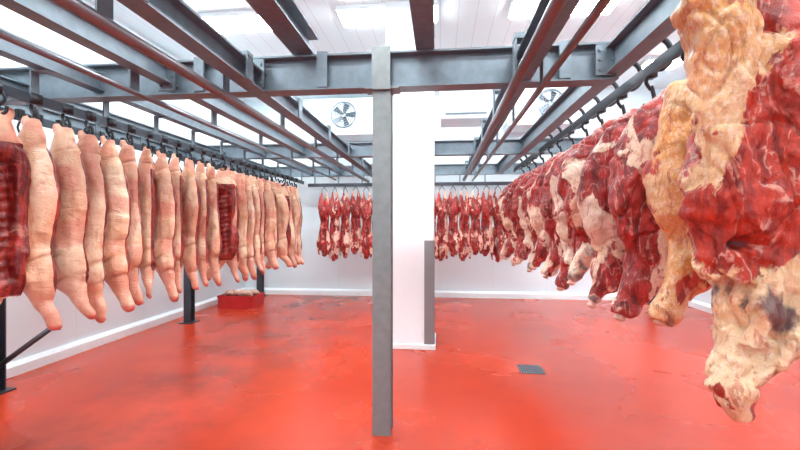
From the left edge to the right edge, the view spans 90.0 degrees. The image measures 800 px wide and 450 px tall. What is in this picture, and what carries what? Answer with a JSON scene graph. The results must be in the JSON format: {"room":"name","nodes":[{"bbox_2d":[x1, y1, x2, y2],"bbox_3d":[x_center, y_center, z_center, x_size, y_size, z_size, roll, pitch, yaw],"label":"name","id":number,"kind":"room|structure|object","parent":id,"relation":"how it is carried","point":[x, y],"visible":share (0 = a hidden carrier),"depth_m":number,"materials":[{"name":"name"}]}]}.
{"room":"processing plant","nodes":[
{"label":"processing plant","id":0,"kind":"room"},
{"bbox_2d":[0,0,243,361],"bbox_3d":[-4.282,-0.650,3.417,0.100,4.500,12.150,0,0,6],"label":"wall","id":1,"kind":"structure","parent":0,"point":[24,322],"depth_m":5.21,"materials":[{"name":"white paint"}]},
{"bbox_2d":[6,287,245,378],"bbox_3d":[-4.197,1.530,3.409,0.070,0.140,11.950,0,0,6],"label":"baseboard","id":2,"kind":"structure","parent":1,"relation":"attached to","point":[26,364],"depth_m":5.18,"materials":[{"name":"white paint"}]},
{"bbox_2d":[86,0,686,100],"bbox_3d":[0.489,-2.950,2.941,9.690,0.100,12.150,0,0,6],"label":"ceiling","id":3,"kind":"structure","parent":0,"point":[461,23],"depth_m":5.96,"materials":[{"name":"white paint"}]},
{"bbox_2d":[197,10,271,33],"bbox_3d":[-2.449,-2.857,5.671,1.360,0.085,0.460,0,0,6],"label":"ceiling light","id":4,"kind":"object","parent":3,"relation":"attached to","point":[233,21],"depth_m":5.53,"materials":[{"name":"white plastic"}]},
{"bbox_2d":[335,0,437,26],"bbox_3d":[-0.160,-2.857,5.443,1.360,0.085,0.460,0,0,6],"label":"ceiling light","id":5,"kind":"object","parent":3,"relation":"attached to","point":[359,15],"depth_m":5.35,"materials":[{"name":"white plastic"}]},
{"bbox_2d":[440,90,491,127],"bbox_3d":[1.242,-2.425,7.660,0.950,0.950,0.710,0,0,6],"label":"cooler","id":6,"kind":"object","parent":3,"relation":"hanging from","point":[464,108],"visible":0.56,"depth_m":7.33,"materials":[{"name":"white paint"}]},
{"bbox_2d":[507,0,620,18],"bbox_3d":[2.128,-2.857,5.214,1.360,0.085,0.460,0,0,6],"label":"ceiling light","id":7,"kind":"object","parent":3,"relation":"attached to","point":[519,9],"depth_m":5.20,"materials":[{"name":"white plastic"}]},
{"bbox_2d":[636,56,682,69],"bbox_3d":[4.626,-2.857,7.076,0.660,0.085,0.460,0,0,6],"label":"ceiling light","id":8,"kind":"object","parent":3,"relation":"attached to","point":[678,61],"depth_m":6.97,"materials":[{"name":"white plastic"}]},
{"bbox_2d":[0,294,799,449],"bbox_3d":[0.489,1.650,2.941,9.690,0.100,12.150,0,0,6],"label":"floor","id":9,"kind":"structure","parent":0,"point":[286,372],"depth_m":3.89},
{"bbox_2d":[0,298,50,394],"bbox_3d":[-3.668,0.270,3.804,0.630,2.660,0.243,0,0,-1],"label":"steel post","id":10,"kind":"object","parent":9,"relation":"on","point":[4,360],"visible":0.52,"depth_m":3.85,"materials":[{"name":"grey metal"}]},
{"bbox_2d":[179,162,199,323],"bbox_3d":[-3.464,0.270,6.577,0.220,2.660,0.220,0,0,6],"label":"steel post","id":11,"kind":"object","parent":9,"relation":"on","point":[189,292],"visible":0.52,"depth_m":6.52,"materials":[{"name":"grey metal"}]},
{"bbox_2d":[217,289,264,308],"bbox_3d":[-3.131,1.439,7.900,0.720,0.322,0.520,0,0,6],"label":"plastic crate","id":12,"kind":"object","parent":9,"relation":"on","point":[231,299],"visible":1,"depth_m":7.67,"materials":[{"name":"red plastic"}]},
{"bbox_2d":[257,268,266,296],"bbox_3d":[-3.126,0.270,8.955,0.220,2.660,0.220,0,0,6],"label":"steel post","id":13,"kind":"object","parent":9,"relation":"on","point":[260,277],"visible":0.08,"depth_m":8.90,"materials":[{"name":"grey metal"}]},
{"bbox_2d":[254,163,542,176],"bbox_3d":[0.904,-1.180,8.553,8.500,0.220,0.140,0,0,6],"label":"steel beam","id":14,"kind":"structure","parent":13,"relation":"on","point":[490,168],"depth_m":8.54,"materials":[{"name":"grey metal"}]},
{"bbox_2d":[117,0,371,176],"bbox_3d":[-1.046,-1.120,3.923,0.120,0.160,9.600,0,0,6],"label":"steel beam","id":15,"kind":"structure","parent":14,"relation":"attached to","point":[175,19],"depth_m":2.59,"materials":[{"name":"grey metal"}]},
{"bbox_2d":[51,0,371,182],"bbox_3d":[-1.081,-1.067,3.877,0.222,0.337,9.500,0,0,6],"label":"pipe rail","id":16,"kind":"object","parent":15,"relation":"hanging from","point":[101,17],"visible":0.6,"depth_m":2.38,"materials":[{"name":"metal"}]},
{"bbox_2d":[253,59,264,87],"label":"plates","id":17,"kind":"object","parent":15,"relation":"attached to","point":[260,76],"depth_m":3.11,"materials":[{"name":"metal"}]},
{"bbox_2d":[0,41,617,105],"bbox_3d":[-1.153,-1.180,3.200,5.470,0.270,0.140,0,0,6],"label":"steel beam","id":18,"kind":"structure","parent":15,"relation":"on","point":[472,68],"depth_m":3.11,"materials":[{"name":"grey metal"}]},
{"bbox_2d":[0,75,281,172],"bbox_3d":[-3.110,-1.140,4.079,0.080,0.100,9.500,0,0,6],"label":"steel beam","id":19,"kind":"structure","parent":18,"relation":"attached to","point":[5,80],"depth_m":4.48,"materials":[{"name":"grey metal"}]},
{"bbox_2d":[0,105,273,181],"bbox_3d":[-3.144,-0.886,4.082,0.148,0.428,9.100,0,0,6],"label":"hook rail","id":20,"kind":"object","parent":19,"relation":"hanging from","point":[19,113],"visible":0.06,"depth_m":4.21,"materials":[{"name":"metal"}]},
{"bbox_2d":[0,28,313,174],"bbox_3d":[-2.429,-1.180,4.061,0.100,0.140,9.600,0,0,6],"label":"steel beam","id":21,"kind":"structure","parent":18,"relation":"attached to","point":[8,50],"depth_m":3.26,"materials":[{"name":"grey metal"}]},
{"bbox_2d":[0,68,306,184],"bbox_3d":[-2.462,-0.990,4.014,0.128,0.250,9.100,0,0,6],"label":"hook rail","id":22,"kind":"object","parent":21,"relation":"hanging from","point":[10,92],"visible":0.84,"depth_m":3.52,"materials":[{"name":"metal"}]},
{"bbox_2d":[0,82,31,303],"bbox_3d":[-2.680,-0.091,2.653,0.353,1.696,0.194,0,0,-39],"label":"carcass","id":23,"kind":"object","parent":22,"relation":"hanging from","point":[15,166],"visible":1,"depth_m":2.65,"materials":[{"name":"food"}]},
{"bbox_2d":[17,92,61,330],"bbox_3d":[-2.600,-0.100,2.833,0.482,1.678,0.202,0,0,15],"label":"carcass","id":24,"kind":"object","parent":22,"relation":"hanging from","point":[40,287],"visible":0.68,"depth_m":2.79,"materials":[{"name":"food"}]},
{"bbox_2d":[49,103,96,319],"bbox_3d":[-2.554,-0.108,3.080,0.480,1.660,0.196,0,0,10],"label":"carcass","id":25,"kind":"object","parent":22,"relation":"hanging from","point":[69,253],"visible":0.73,"depth_m":3.03,"materials":[{"name":"food"}]},
{"bbox_2d":[77,111,107,322],"bbox_3d":[-2.600,-0.068,3.300,0.394,1.745,0.200,1,0,11],"label":"carcass","id":26,"kind":"object","parent":22,"relation":"hanging from","point":[88,144],"visible":0.52,"depth_m":3.26,"materials":[{"name":"food"}]},
{"bbox_2d":[99,117,134,311],"bbox_3d":[-2.518,-0.093,3.481,0.461,1.691,0.208,0,0,23],"label":"carcass","id":27,"kind":"object","parent":22,"relation":"hanging from","point":[116,261],"visible":0.69,"depth_m":3.43,"materials":[{"name":"food"}]},
{"bbox_2d":[119,124,143,305],"bbox_3d":[-2.576,-0.097,3.751,0.395,1.683,0.201,0,0,31],"label":"carcass","id":28,"kind":"object","parent":22,"relation":"hanging from","point":[127,156],"visible":0.47,"depth_m":3.69,"materials":[{"name":"food"}]},
{"bbox_2d":[138,131,156,298],"bbox_3d":[-2.542,-0.109,3.991,0.372,1.656,0.210,0,0,39],"label":"carcass","id":29,"kind":"object","parent":22,"relation":"hanging from","point":[147,267],"visible":0.83,"depth_m":3.89,"materials":[{"name":"food"}]},
{"bbox_2d":[153,135,178,301],"bbox_3d":[-2.467,-0.075,4.154,0.440,1.730,0.194,0,0,35],"label":"carcass","id":30,"kind":"object","parent":22,"relation":"hanging from","point":[166,203],"visible":0.78,"depth_m":4.08,"materials":[{"name":"food"}]},
{"bbox_2d":[169,140,184,292],"bbox_3d":[-2.504,-0.100,4.447,0.409,1.677,0.216,0,0,42],"label":"carcass","id":31,"kind":"object","parent":22,"relation":"hanging from","point":[174,166],"visible":0.53,"depth_m":4.35,"materials":[{"name":"food"}]},
{"bbox_2d":[181,144,200,289],"bbox_3d":[-2.477,-0.100,4.665,0.468,1.678,0.205,0,0,36],"label":"carcass","id":32,"kind":"object","parent":22,"relation":"hanging from","point":[191,197],"visible":0.85,"depth_m":4.56,"materials":[{"name":"food"}]},
{"bbox_2d":[195,148,209,286],"bbox_3d":[-2.434,-0.104,4.874,0.193,1.666,0.474,0,1,-40],"label":"carcass","id":33,"kind":"object","parent":22,"relation":"hanging from","point":[201,242],"visible":0.74,"depth_m":4.79,"materials":[{"name":"food"}]},
{"bbox_2d":[206,151,221,285],"bbox_3d":[-2.400,-0.087,5.089,0.193,1.705,0.438,0,0,-43],"label":"carcass","id":34,"kind":"object","parent":22,"relation":"hanging from","point":[214,239],"visible":0.73,"depth_m":5.00,"materials":[{"name":"food"}]},
{"bbox_2d":[206,154,239,280],"bbox_3d":[-2.396,-0.097,5.384,0.458,1.682,0.209,0,0,-11],"label":"carcass","id":35,"kind":"object","parent":22,"relation":"hanging from","point":[227,200],"visible":0.58,"depth_m":5.34,"materials":[{"name":"food"}]},
{"bbox_2d":[226,157,239,282],"bbox_3d":[-2.337,-0.081,5.532,0.450,1.720,0.205,0,0,43],"label":"carcass","id":36,"kind":"object","parent":22,"relation":"hanging from","point":[233,265],"visible":0.29,"depth_m":5.46,"materials":[{"name":"food"}]},
{"bbox_2d":[233,160,248,280],"bbox_3d":[-2.359,-0.067,5.784,0.418,1.747,0.197,1,1,23],"label":"carcass","id":37,"kind":"object","parent":22,"relation":"hanging from","point":[239,178],"visible":0.38,"depth_m":5.72,"materials":[{"name":"food"}]},
{"bbox_2d":[243,162,256,279],"bbox_3d":[-2.298,-0.063,5.984,0.420,1.756,0.192,0,0,41],"label":"carcass","id":38,"kind":"object","parent":22,"relation":"hanging from","point":[250,263],"visible":0.51,"depth_m":5.91,"materials":[{"name":"food"}]},
{"bbox_2d":[249,165,263,272],"bbox_3d":[-2.260,-0.106,6.204,0.487,1.664,0.200,0,0,40],"label":"carcass","id":39,"kind":"object","parent":22,"relation":"hanging from","point":[253,181],"visible":0.48,"depth_m":6.13,"materials":[{"name":"food"}]},
{"bbox_2d":[257,167,265,274],"bbox_3d":[-2.282,-0.073,6.485,0.377,1.735,0.218,0,0,40],"label":"carcass","id":40,"kind":"object","parent":22,"relation":"hanging from","point":[259,180],"visible":0.45,"depth_m":6.39,"materials":[{"name":"food"}]},
{"bbox_2d":[262,169,278,269],"bbox_3d":[-2.231,-0.095,6.681,0.416,1.685,0.193,0,0,20],"label":"carcass","id":41,"kind":"object","parent":22,"relation":"hanging from","point":[271,211],"visible":0.56,"depth_m":6.63,"materials":[{"name":"food"}]},
{"bbox_2d":[268,171,278,262],"bbox_3d":[-2.231,-0.108,6.895,0.201,1.659,0.443,0,0,-37],"label":"carcass","id":42,"kind":"object","parent":22,"relation":"hanging from","point":[276,235],"visible":0.21,"depth_m":6.82,"materials":[{"name":"food"}]},
{"bbox_2d":[265,174,290,268],"bbox_3d":[-2.250,-0.067,7.393,0.466,1.750,0.204,0,0,-11],"label":"carcass","id":43,"kind":"object","parent":22,"relation":"hanging from","point":[285,193],"visible":0.23,"depth_m":7.36,"materials":[{"name":"food"}]},
{"bbox_2d":[273,172,291,266],"bbox_3d":[-2.155,-0.095,7.124,0.488,1.689,0.202,0,0,10],"label":"carcass","id":44,"kind":"object","parent":22,"relation":"hanging from","point":[283,213],"visible":0.58,"depth_m":7.07,"materials":[{"name":"food"}]},
{"bbox_2d":[282,175,296,267],"bbox_3d":[-2.137,-0.071,7.557,0.480,1.742,0.199,0,0,40],"label":"carcass","id":45,"kind":"object","parent":22,"relation":"hanging from","point":[290,255],"visible":0.34,"depth_m":7.47,"materials":[{"name":"food"}]},
{"bbox_2d":[288,177,300,264],"bbox_3d":[-2.154,-0.086,7.811,0.470,1.709,0.226,0,0,29],"label":"carcass","id":46,"kind":"object","parent":22,"relation":"hanging from","point":[295,205],"visible":0.34,"depth_m":7.74,"materials":[{"name":"food"}]},
{"bbox_2d":[293,178,303,264],"bbox_3d":[-2.091,-0.076,8.019,0.465,1.728,0.205,0,0,36],"label":"carcass","id":47,"kind":"object","parent":22,"relation":"hanging from","point":[297,196],"visible":0.28,"depth_m":7.95,"materials":[{"name":"food"}]},
{"bbox_2d":[0,0,342,173],"bbox_3d":[-1.782,-1.200,3.997,0.110,0.160,9.600,0,0,6],"label":"steel beam","id":48,"kind":"structure","parent":18,"relation":"attached to","point":[46,13],"depth_m":2.69,"materials":[{"name":"grey metal"}]},
{"bbox_2d":[158,68,175,91],"label":"plates","id":49,"kind":"object","parent":48,"relation":"attached to","point":[171,75],"depth_m":3.18,"materials":[{"name":"metal"}]},
{"bbox_2d":[0,31,335,180],"bbox_3d":[-1.866,-1.111,3.955,0.036,0.298,9.500,0,0,6],"label":"pipe rail","id":50,"kind":"object","parent":48,"relation":"hanging from","point":[134,78],"visible":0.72,"depth_m":2.95,"materials":[{"name":"metal"}]},
{"bbox_2d":[194,57,204,77],"label":"plates","id":51,"kind":"object","parent":18,"relation":"attached to","point":[199,65],"depth_m":3.16,"materials":[{"name":"metal"}]},
{"bbox_2d":[194,83,204,91],"label":"plates","id":52,"kind":"object","parent":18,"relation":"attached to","point":[197,88],"depth_m":3.16,"materials":[{"name":"metal"}]},
{"bbox_2d":[317,51,327,86],"label":"plates","id":53,"kind":"object","parent":18,"relation":"attached to","point":[322,58],"depth_m":3.06,"materials":[{"name":"metal"}]},
{"bbox_2d":[466,0,579,174],"bbox_3d":[0.974,-1.140,3.722,0.120,0.160,9.600,0,0,6],"label":"steel beam","id":54,"kind":"structure","parent":18,"relation":"attached to","point":[568,9],"depth_m":2.59,"materials":[{"name":"grey metal"}]},
{"bbox_2d":[308,171,511,186],"bbox_3d":[0.163,-0.938,8.174,4.200,0.285,0.040,0,0,6],"label":"hook rail","id":55,"kind":"object","parent":54,"relation":"hanging from","point":[459,183],"visible":0.68,"depth_m":8.10,"materials":[{"name":"metal"}]},
{"bbox_2d":[317,187,330,256],"bbox_3d":[-1.577,-0.080,8.355,0.314,1.484,0.207,0,0,9],"label":"lamb carcass","id":56,"kind":"object","parent":55,"relation":"hanging from","point":[323,242],"visible":0.98,"depth_m":8.29,"materials":[{"name":"food"}]},
{"bbox_2d":[329,187,340,260],"bbox_3d":[-1.354,-0.035,8.330,0.309,1.576,0.210,0,0,35],"label":"lamb carcass","id":57,"kind":"object","parent":55,"relation":"hanging from","point":[334,212],"visible":0.98,"depth_m":8.25,"materials":[{"name":"food"}]},
{"bbox_2d":[339,187,350,257],"bbox_3d":[-1.131,-0.066,8.309,0.208,1.511,0.314,0,0,-45],"label":"lamb carcass","id":58,"kind":"object","parent":55,"relation":"hanging from","point":[345,211],"visible":0.9,"depth_m":8.23,"materials":[{"name":"food"}]},
{"bbox_2d":[349,187,361,253],"bbox_3d":[-0.918,-0.108,8.287,0.309,1.424,0.208,0,0,-26],"label":"lamb carcass","id":59,"kind":"object","parent":55,"relation":"hanging from","point":[355,230],"visible":0.84,"depth_m":8.21,"materials":[{"name":"food"}]},
{"bbox_2d":[359,186,371,258],"bbox_3d":[-0.694,-0.056,8.267,0.314,1.533,0.208,0,0,1],"label":"lamb carcass","id":60,"kind":"object","parent":55,"relation":"hanging from","point":[365,244],"visible":0.95,"depth_m":8.20,"materials":[{"name":"food"}]},
{"bbox_2d":[434,193,437,258],"bbox_3d":[0.631,-0.041,8.135,0.314,1.564,0.208,0,0,-2],"label":"lamb carcass","id":61,"kind":"object","parent":55,"relation":"hanging from","point":[435,212],"visible":0.25,"depth_m":8.07,"materials":[{"name":"food"}]},
{"bbox_2d":[436,186,448,260],"bbox_3d":[0.853,-0.046,8.110,0.309,1.552,0.210,0,0,15],"label":"lamb carcass","id":62,"kind":"object","parent":55,"relation":"hanging from","point":[442,208],"visible":0.99,"depth_m":8.04,"materials":[{"name":"food"}]},
{"bbox_2d":[448,186,459,256],"bbox_3d":[1.077,-0.087,8.089,0.314,1.468,0.206,0,0,38],"label":"lamb carcass","id":63,"kind":"object","parent":55,"relation":"hanging from","point":[453,203],"visible":0.94,"depth_m":8.01,"materials":[{"name":"food"}]},
{"bbox_2d":[458,186,471,260],"bbox_3d":[1.293,-0.049,8.067,0.309,1.548,0.210,0,0,-8],"label":"lamb carcass","id":64,"kind":"object","parent":55,"relation":"hanging from","point":[464,207],"visible":0.94,"depth_m":8.00,"materials":[{"name":"food"}]},
{"bbox_2d":[469,185,482,254],"bbox_3d":[1.516,-0.106,8.046,0.314,1.428,0.206,0,0,12],"label":"lamb carcass","id":65,"kind":"object","parent":55,"relation":"hanging from","point":[475,238],"visible":0.98,"depth_m":7.98,"materials":[{"name":"food"}]},
{"bbox_2d":[480,186,493,255],"bbox_3d":[1.738,-0.096,8.022,0.309,1.448,0.208,0,0,24],"label":"lamb carcass","id":66,"kind":"object","parent":55,"relation":"hanging from","point":[487,207],"visible":0.94,"depth_m":7.95,"materials":[{"name":"food"}]},
{"bbox_2d":[491,185,503,261],"bbox_3d":[1.959,-0.038,8.002,0.314,1.571,0.208,0,0,23],"label":"lamb carcass","id":67,"kind":"object","parent":55,"relation":"hanging from","point":[498,236],"visible":0.54,"depth_m":7.95,"materials":[{"name":"food"}]},
{"bbox_2d":[462,0,566,180],"bbox_3d":[0.904,-1.094,3.678,0.132,0.352,9.500,0,0,6],"label":"pipe rail","id":68,"kind":"object","parent":54,"relation":"hanging from","point":[554,8],"visible":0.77,"depth_m":2.59,"materials":[{"name":"metal"}]},
{"bbox_2d":[471,0,611,181],"bbox_3d":[1.020,-1.089,3.667,0.102,0.362,9.500,0,0,6],"label":"pipe rail","id":69,"kind":"object","parent":54,"relation":"hanging from","point":[600,6],"visible":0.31,"depth_m":2.42,"materials":[{"name":"metal"}]},
{"bbox_2d":[559,40,569,55],"label":"plates","id":70,"kind":"object","parent":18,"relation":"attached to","point":[562,44],"depth_m":2.89,"materials":[{"name":"metal"}]},
{"bbox_2d":[559,54,570,78],"label":"plates","id":71,"kind":"object","parent":18,"relation":"attached to","point":[565,70],"depth_m":2.88,"materials":[{"name":"metal"}]},
{"bbox_2d":[496,0,680,172],"bbox_3d":[1.611,-1.180,3.658,0.120,0.200,9.600,0,0,6],"label":"steel beam","id":72,"kind":"structure","parent":18,"relation":"attached to","point":[652,24],"depth_m":2.73,"materials":[{"name":"grey metal"}]},
{"bbox_2d":[514,38,682,171],"bbox_3d":[1.803,-1.198,3.589,0.372,0.258,9.100,0,0,6],"label":"hook rail","id":73,"kind":"object","parent":72,"relation":"hanging from","point":[664,61],"visible":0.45,"depth_m":3.31,"materials":[{"name":"metal"}]},
{"bbox_2d":[497,166,524,250],"bbox_3d":[2.174,-0.290,7.316,0.800,1.663,0.398,0,0,-8],"label":"carcass","id":74,"kind":"object","parent":73,"relation":"hanging from","point":[523,171],"visible":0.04,"depth_m":7.27,"materials":[{"name":"food"}]},
{"bbox_2d":[496,161,530,258],"bbox_3d":[2.107,-0.271,6.889,0.888,1.706,0.399,0,0,9],"label":"carcass","id":75,"kind":"object","parent":73,"relation":"hanging from","point":[502,194],"visible":0.18,"depth_m":6.87,"materials":[{"name":"food"}]},
{"bbox_2d":[500,157,536,259],"bbox_3d":[2.068,-0.280,6.432,0.896,1.686,0.426,0,0,9],"label":"carcass","id":76,"kind":"object","parent":73,"relation":"hanging from","point":[506,207],"visible":0.31,"depth_m":6.40,"materials":[{"name":"food"}]},
{"bbox_2d":[510,152,544,265],"bbox_3d":[2.054,-0.253,5.972,0.792,1.745,0.414,0,0,8],"label":"carcass","id":77,"kind":"object","parent":73,"relation":"hanging from","point":[518,230],"visible":0.17,"depth_m":5.95,"materials":[{"name":"food"}]},
{"bbox_2d":[516,145,553,260],"bbox_3d":[1.992,-0.312,5.500,0.781,1.616,0.398,0,0,-1],"label":"carcass","id":78,"kind":"object","parent":73,"relation":"hanging from","point":[523,255],"visible":0.16,"depth_m":5.44,"materials":[{"name":"food"}]},
{"bbox_2d":[521,139,562,271],"bbox_3d":[1.938,-0.264,5.089,0.802,1.720,0.399,0,0,-7],"label":"carcass","id":79,"kind":"object","parent":73,"relation":"hanging from","point":[533,236],"visible":0.18,"depth_m":5.01,"materials":[{"name":"food"}]},
{"bbox_2d":[527,131,574,269],"bbox_3d":[1.901,-0.295,4.655,0.802,1.652,0.400,0,0,15],"label":"carcass","id":80,"kind":"object","parent":73,"relation":"hanging from","point":[541,249],"visible":0.29,"depth_m":4.65,"materials":[{"name":"food"}]},
{"bbox_2d":[540,121,588,278],"bbox_3d":[1.877,-0.279,4.197,0.796,1.687,0.414,0,0,0],"label":"carcass","id":81,"kind":"object","parent":73,"relation":"hanging from","point":[551,266],"visible":0.3,"depth_m":4.14,"materials":[{"name":"food"}]},
{"bbox_2d":[550,109,605,290],"bbox_3d":[1.817,-0.258,3.772,0.838,1.734,0.398,0,0,-10],"label":"carcass","id":82,"kind":"object","parent":73,"relation":"hanging from","point":[564,228],"visible":0.23,"depth_m":3.66,"materials":[{"name":"food"}]},
{"bbox_2d":[557,93,627,285],"bbox_3d":[1.755,-0.311,3.353,0.886,1.619,0.399,0,0,-6],"label":"carcass","id":83,"kind":"object","parent":73,"relation":"hanging from","point":[571,167],"visible":0.34,"depth_m":3.26,"materials":[{"name":"food"}]},
{"bbox_2d":[576,72,657,307],"bbox_3d":[1.718,-0.264,2.890,0.872,1.720,0.426,0,0,-1],"label":"carcass","id":84,"kind":"object","parent":73,"relation":"hanging from","point":[606,269],"visible":0.41,"depth_m":2.81,"materials":[{"name":"food"}]},
{"bbox_2d":[607,51,683,321],"bbox_3d":[1.700,-0.269,2.454,0.836,1.709,0.414,0,0,-3],"label":"carcass","id":85,"kind":"object","parent":73,"relation":"hanging from","point":[644,259],"visible":0.42,"depth_m":2.36,"materials":[{"name":"food"}]},
{"bbox_2d":[641,79,711,326],"bbox_3d":[1.684,-0.328,2.012,0.826,1.690,0.407,0,0,1],"label":"carcass","id":86,"kind":"object","parent":73,"relation":"hanging from","point":[681,284],"visible":0.29,"depth_m":1.99,"materials":[{"name":"food"}]},
{"bbox_2d":[670,0,799,422],"bbox_3d":[1.536,-0.266,1.545,0.947,2.017,0.452,0,0,-1],"label":"carcass","id":87,"kind":"object","parent":73,"relation":"hanging from","point":[738,180],"visible":1,"depth_m":1.45,"materials":[{"name":"food"}]},
{"bbox_2d":[595,44,615,75],"label":"plates","id":88,"kind":"object","parent":72,"relation":"attached to","point":[604,58],"depth_m":2.85,"materials":[{"name":"metal"}]},
{"bbox_2d":[355,416,415,449],"bbox_3d":[-0.148,1.599,3.090,0.450,0.003,0.487,0,0,33],"label":"puddle","id":89,"kind":"object","parent":9,"relation":"on","point":[400,431],"visible":0.84,"depth_m":3.04,"materials":[{"name":"red liquid"}]},
{"bbox_2d":[372,89,392,435],"bbox_3d":[-0.133,0.276,3.099,0.140,2.642,0.140,0,0,6],"label":"steel post","id":90,"kind":"object","parent":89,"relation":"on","point":[382,100],"visible":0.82,"depth_m":3.03,"materials":[{"name":"metal"}]},
{"bbox_2d":[364,46,399,95],"bbox_3d":[-0.133,-1.180,3.096,0.260,0.320,0.195,0,0,6],"label":"plate","id":91,"kind":"object","parent":90,"relation":"attached to","point":[380,54],"visible":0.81,"depth_m":3.00,"materials":[{"name":"metal"}]},
{"bbox_2d":[393,333,435,349],"bbox_3d":[0.150,1.567,5.434,0.670,0.065,0.605,0,0,6],"label":"plinth","id":92,"kind":"object","parent":9,"relation":"on","point":[395,346],"visible":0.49,"depth_m":5.13,"materials":[{"name":"white paint"}]},
{"bbox_2d":[516,364,545,373],"bbox_3d":[1.447,1.596,4.428,0.260,0.008,0.260,0,0,6],"label":"floor drain","id":93,"kind":"object","parent":9,"relation":"on","point":[525,369],"visible":1,"depth_m":4.42,"materials":[{"name":"metal"}]},
{"bbox_3d":[-4.189,0.270,-0.185,0.220,2.660,0.220,0,0,6],"label":"steel post","id":94,"kind":"object","parent":9,"relation":"on","visible":0},
{"bbox_2d":[1,105,255,173],"bbox_3d":[-3.752,-1.140,4.193,0.100,0.160,9.600,0,0,6],"label":"steel beam","id":95,"kind":"structure","parent":94,"relation":"on","point":[48,114],"depth_m":4.95,"materials":[{"name":"grey metal"}]},
{"bbox_2d":[187,137,584,159],"bbox_3d":[0.665,-1.180,6.164,8.500,0.220,0.140,0,0,6],"label":"steel beam","id":96,"kind":"structure","parent":95,"relation":"attached to","point":[509,146],"depth_m":6.17,"materials":[{"name":"grey metal"}]},
{"bbox_3d":[-1.517,-1.180,-0.452,5.470,0.270,0.140,0,0,6],"label":"steel beam","id":97,"kind":"structure","parent":94,"relation":"on","visible":0},
{"bbox_2d":[246,0,318,54],"bbox_3d":[-0.948,-1.420,1.175,0.170,0.180,4.150,0,0,6],"label":"steel beam","id":98,"kind":"structure","parent":97,"relation":"on","point":[284,18],"depth_m":2.76,"materials":[{"name":"grey metal"}]},
{"bbox_2d":[409,0,434,49],"bbox_3d":[-0.003,-1.400,1.081,0.140,0.160,4.150,0,0,6],"label":"steel beam","id":99,"kind":"structure","parent":97,"relation":"on","point":[422,11],"depth_m":2.62,"materials":[{"name":"grey metal"}]},
{"bbox_2d":[386,1,433,344],"bbox_3d":[0.152,-0.650,5.437,0.623,4.500,0.550,0,0,6],"label":"pillar","id":100,"kind":"structure","parent":0,"point":[413,112],"depth_m":5.16,"materials":[{"name":"paint"}]},
{"bbox_2d":[424,240,434,343],"bbox_3d":[0.385,0.865,5.207,0.131,1.330,0.160,0,0,6],"label":"guard","id":101,"kind":"object","parent":100,"relation":"attached to","point":[429,246],"visible":1,"depth_m":5.13,"materials":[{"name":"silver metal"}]},
{"bbox_2d":[244,87,666,292],"bbox_3d":[1.088,-0.650,8.936,9.490,4.500,0.100,0,0,6],"label":"wall","id":102,"kind":"structure","parent":0,"point":[480,272],"depth_m":8.91,"materials":[{"name":"white paint"}]},
{"bbox_2d":[310,98,371,141],"bbox_3d":[-1.120,-2.280,8.666,1.550,0.780,0.775,0,0,6],"label":"cooler","id":103,"kind":"object","parent":102,"relation":"attached to","point":[350,119],"visible":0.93,"depth_m":8.38,"materials":[{"name":"white paint"}]},
{"bbox_2d":[245,287,616,300],"bbox_3d":[1.079,1.530,8.851,9.490,0.140,0.070,0,0,6],"label":"baseboard","id":104,"kind":"structure","parent":102,"relation":"attached to","point":[278,291],"depth_m":8.79,"materials":[{"name":"white paint"}]},
{"bbox_2d":[502,87,586,132],"bbox_3d":[2.960,-2.400,8.259,1.550,0.780,0.775,0,0,6],"label":"cooler","id":105,"kind":"object","parent":102,"relation":"attached to","point":[547,96],"visible":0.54,"depth_m":8.02,"materials":[{"name":"white paint"}]},
{"bbox_2d":[693,288,711,304],"bbox_3d":[5.261,-0.650,2.465,0.100,4.500,12.150,0,0,6],"label":"wall","id":106,"kind":"structure","parent":0,"point":[705,297],"depth_m":7.48,"materials":[{"name":"white paint"}]},
{"bbox_2d":[688,299,712,313],"bbox_3d":[5.176,1.530,2.473,0.070,0.140,11.950,0,0,6],"label":"baseboard","id":107,"kind":"structure","parent":106,"relation":"attached to","point":[695,304],"depth_m":7.52,"materials":[{"name":"white paint"}]}
]}

